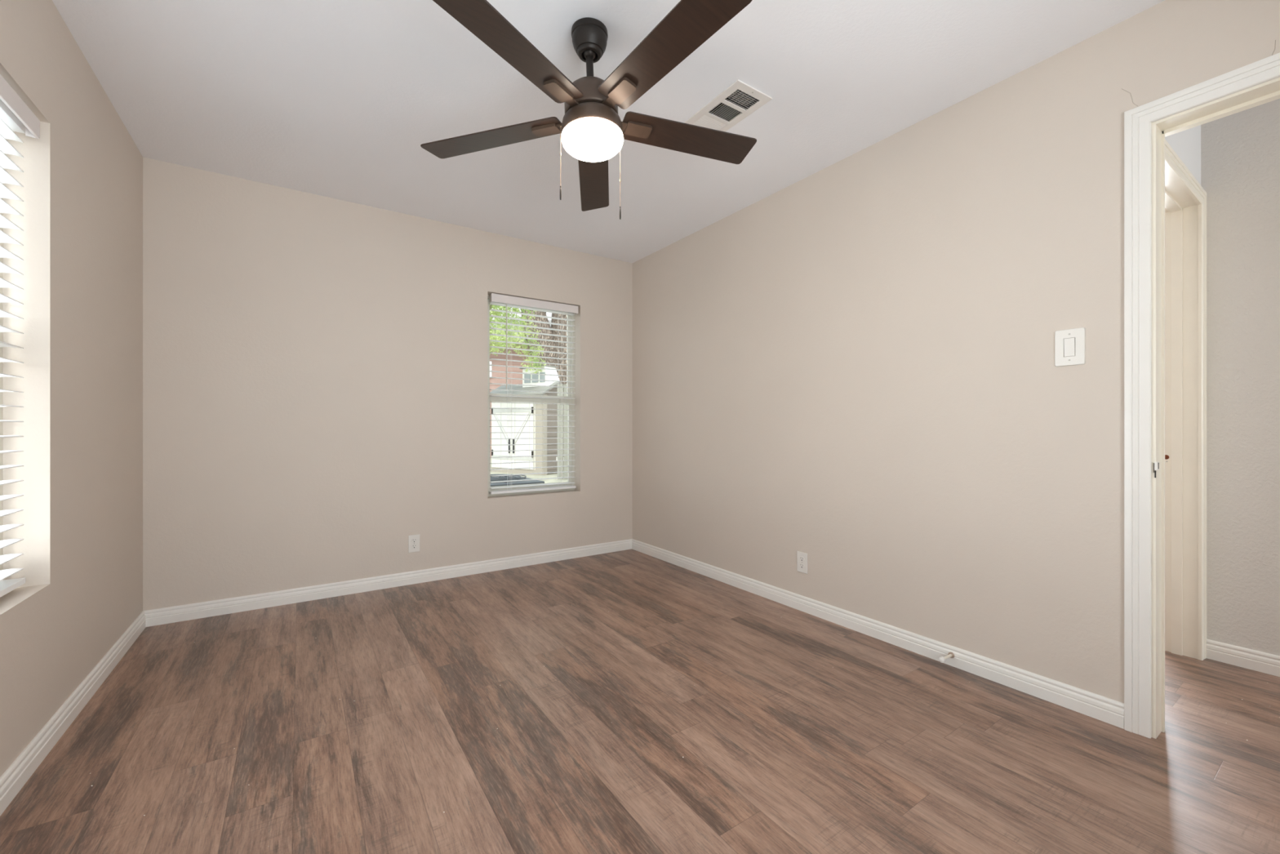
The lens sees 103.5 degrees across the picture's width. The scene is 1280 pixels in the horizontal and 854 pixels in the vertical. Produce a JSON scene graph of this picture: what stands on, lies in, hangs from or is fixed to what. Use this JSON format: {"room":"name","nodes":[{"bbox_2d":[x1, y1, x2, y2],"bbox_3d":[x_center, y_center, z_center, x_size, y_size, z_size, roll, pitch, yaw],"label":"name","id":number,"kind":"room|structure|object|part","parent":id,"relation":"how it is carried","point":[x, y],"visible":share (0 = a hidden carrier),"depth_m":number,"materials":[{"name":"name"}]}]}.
{"room":"empty bedroom","nodes":[
{"label":"empty bedroom","id":0,"kind":"room"},
{"bbox_2d":[0,0,142,777],"bbox_3d":[-1.466,-0.185,0.842,0.140,2.440,4.195,0,0,-34],"label":"wall","id":1,"kind":"structure","parent":0,"point":[82,180],"depth_m":1.78,"materials":[{"name":"beige paint"}]},
{"bbox_2d":[0,182,3,570],"bbox_3d":[-1.546,-0.241,0.873,0.042,1.502,1.706,0,0,-34],"label":"window","id":2,"kind":"structure","parent":1,"relation":"in","point":[1,228],"depth_m":1.58,"materials":[{"name":"white plastic"}]},
{"bbox_2d":[0,74,39,597],"bbox_3d":[-1.488,-0.241,0.908,0.089,1.461,1.628,0,0,-34],"label":"window blind","id":3,"kind":"object","parent":1,"relation":"attached to","point":[15,115],"visible":1,"depth_m":1.53,"materials":[{"name":"white plastic"}]},
{"bbox_3d":[-1.502,-0.946,0.899,0.056,0.046,1.620,0,0,-34],"label":"head rail","id":4,"kind":"part","parent":3,"relation":"part of","materials":[{"name":"white plastic"}]},
{"bbox_3d":[-1.501,0.481,0.899,0.053,0.018,1.628,0,0,-34],"label":"rail","id":5,"kind":"part","parent":3,"relation":"part of","materials":[{"name":"white plastic"}]},
{"bbox_2d":[0,610,146,815],"bbox_3d":[-1.430,0.993,0.926,0.014,0.083,4.095,0,0,-34],"label":"baseboard","id":6,"kind":"structure","parent":1,"relation":"attached to","point":[24,766],"depth_m":1.70,"materials":[{"name":"white paint"}]},
{"bbox_2d":[142,156,632,610],"bbox_3d":[-1.374,-0.185,3.518,3.286,2.440,0.140,0,0,-34],"label":"wall","id":7,"kind":"structure","parent":0,"point":[315,367],"depth_m":3.09,"materials":[{"name":"beige paint"}]},
{"bbox_2d":[143,538,631,626],"bbox_3d":[-1.320,0.993,3.462,3.034,0.083,0.014,0,0,-34],"label":"baseboard","id":8,"kind":"structure","parent":7,"relation":"attached to","point":[169,615],"depth_m":3.16,"materials":[{"name":"white paint"}]},
{"bbox_2d":[408,533,419,552],"bbox_3d":[-1.497,0.769,3.347,0.070,0.114,0.007,0,0,-34],"label":"wall outlet","id":9,"kind":"object","parent":7,"relation":"attached to","point":[413,540],"visible":1,"depth_m":3.34,"materials":[{"name":"white plastic"}]},
{"bbox_2d":[488,294,574,496],"bbox_3d":[-0.852,-0.234,3.931,0.743,1.488,0.040,0,0,-34],"label":"window","id":10,"kind":"structure","parent":7,"relation":"in","point":[568,317],"depth_m":4.04,"materials":[{"name":"white plastic"}]},
{"bbox_3d":[-0.858,-0.584,3.940,0.695,0.741,0.018,0,0,-34],"label":"sash","id":11,"kind":"part","parent":10,"relation":"part of","materials":[{"name":"clear glass"}]},
{"bbox_3d":[-0.848,0.116,3.925,0.695,0.739,0.018,0,0,-34],"label":"sash","id":12,"kind":"part","parent":10,"relation":"part of","materials":[{"name":"white plastic"}]},
{"bbox_2d":[488,293,577,493],"bbox_3d":[-0.806,-0.242,3.876,0.698,1.458,0.086,0,0,-34],"label":"window blind","id":13,"kind":"object","parent":10,"relation":"attached to","point":[495,299],"visible":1,"depth_m":3.87,"materials":[{"name":"white plastic"}]},
{"bbox_3d":[-0.815,-0.946,3.889,0.678,0.046,0.056,0,0,-34],"label":"head rail","id":14,"kind":"part","parent":13,"relation":"part of","materials":[{"name":"white plastic"}]},
{"bbox_3d":[-0.814,0.478,3.888,0.686,0.018,0.053,0,0,-34],"label":"rail","id":15,"kind":"part","parent":13,"relation":"part of","materials":[{"name":"white plastic"}]},
{"bbox_3d":[-0.632,-0.228,4.013,0.014,1.399,0.055,0,0,-34],"label":"ladder cord","id":16,"kind":"part","parent":13,"relation":"part of","materials":[{"name":"white fabric"}]},
{"bbox_2d":[52,0,1164,262],"bbox_3d":[1.356,-1.455,1.370,5.420,0.100,6.755,0,0,-34],"label":"ceiling","id":17,"kind":"structure","parent":0,"point":[340,100],"depth_m":2.07,"materials":[{"name":"paint"}]},
{"bbox_2d":[420,0,756,219],"bbox_3d":[-0.140,-1.078,1.759,1.267,0.654,1.243,0,0,-34],"label":"ceiling fan","id":18,"kind":"object","parent":17,"relation":"hanging from","point":[593,131],"visible":1,"depth_m":1.69,"materials":[{"name":"brown metal"}]},
{"bbox_3d":[-0.540,-1.069,1.869,0.539,0.052,0.133,0,0,13],"label":"blade","id":19,"kind":"part","parent":18,"relation":"part of","materials":[{"name":"brown wood"}]},
{"bbox_3d":[-0.371,-1.099,1.451,0.133,0.034,0.540,0,0,32],"label":"blade","id":20,"kind":"part","parent":18,"relation":"part of","materials":[{"name":"brown wood"}]},
{"bbox_3d":[-0.273,-0.956,1.775,0.017,0.216,0.006,0,0,0],"label":"pull chain","id":21,"kind":"part","parent":18,"relation":"part of","materials":[{"name":"metal"}]},
{"bbox_3d":[-0.167,-0.998,1.771,0.217,0.064,0.216,0,0,-34],"label":"lamp shade","id":22,"kind":"part","parent":18,"relation":"part of","materials":[{"name":"white glass"}]},
{"bbox_3d":[-0.193,-1.067,2.156,0.131,0.063,0.539,0,0,-5],"label":"blade","id":23,"kind":"part","parent":18,"relation":"part of","materials":[{"name":"brown wood"}]},
{"bbox_3d":[-0.077,-0.930,1.818,0.017,0.268,0.006,0,0,-25],"label":"pull chain","id":24,"kind":"part","parent":18,"relation":"part of","materials":[{"name":"metal"}]},
{"bbox_3d":[0.078,-1.117,1.486,0.132,0.065,0.539,0,0,-39],"label":"blade","id":25,"kind":"part","parent":18,"relation":"part of","materials":[{"name":"brown wood"}]},
{"bbox_3d":[0.183,-1.098,1.920,0.540,0.047,0.131,0,0,-22],"label":"blade","id":26,"kind":"part","parent":18,"relation":"part of","materials":[{"name":"brown wood"}]},
{"bbox_2d":[684,79,772,131],"bbox_3d":[0.383,-1.513,2.237,0.204,0.229,0.349,0,0,-34],"label":"ceiling vent","id":27,"kind":"object","parent":17,"relation":"in","point":[702,117],"visible":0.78,"depth_m":2.22,"materials":[{"name":"white metal"}]},
{"bbox_2d":[0,549,1279,853],"bbox_3d":[1.287,1.095,1.311,5.600,0.120,6.735,0,0,-34],"label":"floor","id":28,"kind":"structure","parent":0,"point":[795,731],"depth_m":1.68,"materials":[{"name":"brown wood"}]},
{"bbox_2d":[632,0,1279,702],"bbox_3d":[1.830,-0.185,1.605,0.112,2.440,6.615,0,0,-34],"label":"wall","id":29,"kind":"structure","parent":0,"point":[851,368],"depth_m":2.23,"materials":[{"name":"beige paint"}]},
{"bbox_2d":[796,551,807,573],"bbox_3d":[0.917,0.763,2.853,0.007,0.114,0.070,0,0,-34],"label":"wall outlet","id":30,"kind":"object","parent":29,"relation":"attached to","point":[802,557],"visible":1,"depth_m":2.85,"materials":[{"name":"white plastic"}]},
{"bbox_2d":[631,538,1124,728],"bbox_3d":[0.798,0.993,3.024,0.014,0.083,3.108,0,0,-34],"label":"baseboard","id":31,"kind":"structure","parent":29,"relation":"attached to","point":[1108,710],"depth_m":2.28,"materials":[{"name":"white paint"}]},
{"bbox_2d":[938,652,954,662],"bbox_3d":[1.314,0.987,2.165,0.094,0.025,0.025,0,0,-34],"label":"door stop","id":32,"kind":"object","parent":31,"relation":"attached to","point":[950,655],"visible":1,"depth_m":2.16,"materials":[{"name":"beige paint"}]},
{"bbox_3d":[1.317,0.987,2.167,0.076,0.012,0.012,0,0,-34],"label":"arm","id":33,"kind":"part","parent":32,"relation":"part of","materials":[{"name":"beige paint"}]},
{"bbox_2d":[1054,327,1085,366],"bbox_3d":[1.585,-0.296,1.862,0.009,0.134,0.088,0,0,-34],"label":"light switch","id":34,"kind":"object","parent":29,"relation":"attached to","point":[1075,347],"visible":1,"depth_m":1.86,"materials":[{"name":"white plastic"}]},
{"bbox_2d":[1124,52,1279,738],"bbox_3d":[1.974,-0.024,1.392,0.149,2.117,0.912,0,0,-34],"label":"door frame","id":35,"kind":"structure","parent":29,"relation":"in","point":[1147,126],"depth_m":1.70,"materials":[{"name":"white paint"}]},
{"bbox_3d":[1.721,0.128,1.680,0.026,0.028,0.006,0,0,-34],"label":"strike plate","id":36,"kind":"part","parent":35,"relation":"part of","materials":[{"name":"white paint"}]},
{"bbox_2d":[1164,124,1200,184],"bbox_3d":[2.592,-0.185,2.390,2.029,2.440,0.115,0,0,-34],"label":"wall","id":37,"kind":"structure","parent":0,"point":[1186,144],"depth_m":2.16,"materials":[{"name":"paint"}]},
{"bbox_2d":[1164,139,1206,660],"bbox_3d":[2.158,-0.012,2.086,0.862,2.093,0.134,0,0,-34],"label":"door","id":38,"kind":"structure","parent":37,"relation":"in","point":[1185,199],"depth_m":2.28,"materials":[{"name":"beige paint"}]},
{"bbox_2d":[1200,98,1279,656],"bbox_3d":[3.554,-0.185,0.874,0.100,2.440,3.474,0,0,-34],"label":"wall","id":39,"kind":"structure","parent":0,"point":[1240,151],"depth_m":2.18,"materials":[{"name":"paint"}]},
{"bbox_2d":[1206,639,1279,676],"bbox_3d":[3.512,0.993,0.834,0.014,0.083,3.456,0,0,-34],"label":"baseboard","id":40,"kind":"structure","parent":39,"relation":"attached to","point":[1256,660],"depth_m":2.17,"materials":[{"name":"white paint"}]},
{"label":"outside","id":41,"kind":"structure","parent":0,"visible":0},
{"bbox_2d":[490,457,568,483],"bbox_3d":[-9.503,1.285,23.031,70.000,0.300,41.185,0,0,-34],"label":"ground","id":42,"kind":"structure","parent":41,"point":[555,474],"depth_m":11.72,"materials":[{"name":"beige concrete"}]},
{"bbox_2d":[490,473,544,486],"bbox_3d":[-1.360,0.799,4.750,0.700,0.672,0.700,0,0,-34],"label":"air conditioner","id":43,"kind":"object","parent":42,"relation":"on","point":[494,478],"visible":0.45,"depth_m":4.60,"materials":[{"name":"metal"}]},
{"bbox_2d":[490,473,526,482],"bbox_3d":[-1.360,0.478,4.750,0.569,0.032,0.569,0,0,-8],"label":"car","id":44,"kind":"object","parent":43,"relation":"attached to","point":[494,478],"depth_m":4.67,"materials":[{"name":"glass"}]},
{"bbox_2d":[489,319,551,457],"bbox_3d":[-6.989,-1.665,20.733,11.300,5.600,5.000,0,0,-4],"label":"house","id":45,"kind":"structure","parent":42,"relation":"on","point":[497,380],"depth_m":18.87,"materials":[{"name":"brick"}]},
{"bbox_2d":[489,364,564,475],"bbox_3d":[-2.820,-0.203,12.885,2.020,2.675,1.230,0,0,32],"label":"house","id":46,"kind":"structure","parent":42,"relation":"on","point":[500,432],"depth_m":12.37,"materials":[{"name":"white wood"}]},
{"bbox_3d":[-3.470,0.190,12.725,0.714,1.650,0.050,0,0,32],"label":"shed door","id":47,"kind":"part","parent":46,"relation":"part of","materials":[{"name":"white wood"}]},
{"bbox_3d":[-3.124,0.455,12.462,0.036,0.360,0.030,0,0,32],"label":"handle","id":48,"kind":"part","parent":46,"relation":"part of","materials":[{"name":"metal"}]},
{"bbox_3d":[-3.030,0.170,12.518,1.812,1.930,0.135,0,0,32],"label":"corner trim","id":49,"kind":"part","parent":46,"relation":"part of","materials":[{"name":"beige wood"}]},
{"bbox_3d":[-2.860,0.190,12.344,0.714,1.650,0.050,0,0,32],"label":"shed door","id":50,"kind":"part","parent":46,"relation":"part of","materials":[{"name":"white wood"}]},
{"bbox_2d":[489,304,566,385],"bbox_3d":[-2.553,-2.307,13.811,3.598,7.005,6.874,0,0,10],"label":"oak tree","id":51,"kind":"object","parent":42,"relation":"on","point":[495,307],"visible":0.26,"depth_m":12.42,"materials":[{"name":"green plant"}]},
{"bbox_2d":[556,384,568,477],"bbox_3d":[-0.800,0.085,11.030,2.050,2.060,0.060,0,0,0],"label":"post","id":52,"kind":"object","parent":42,"relation":"on","point":[566,406],"visible":0.11,"depth_m":11.00,"materials":[{"name":"white wood"}]}
]}

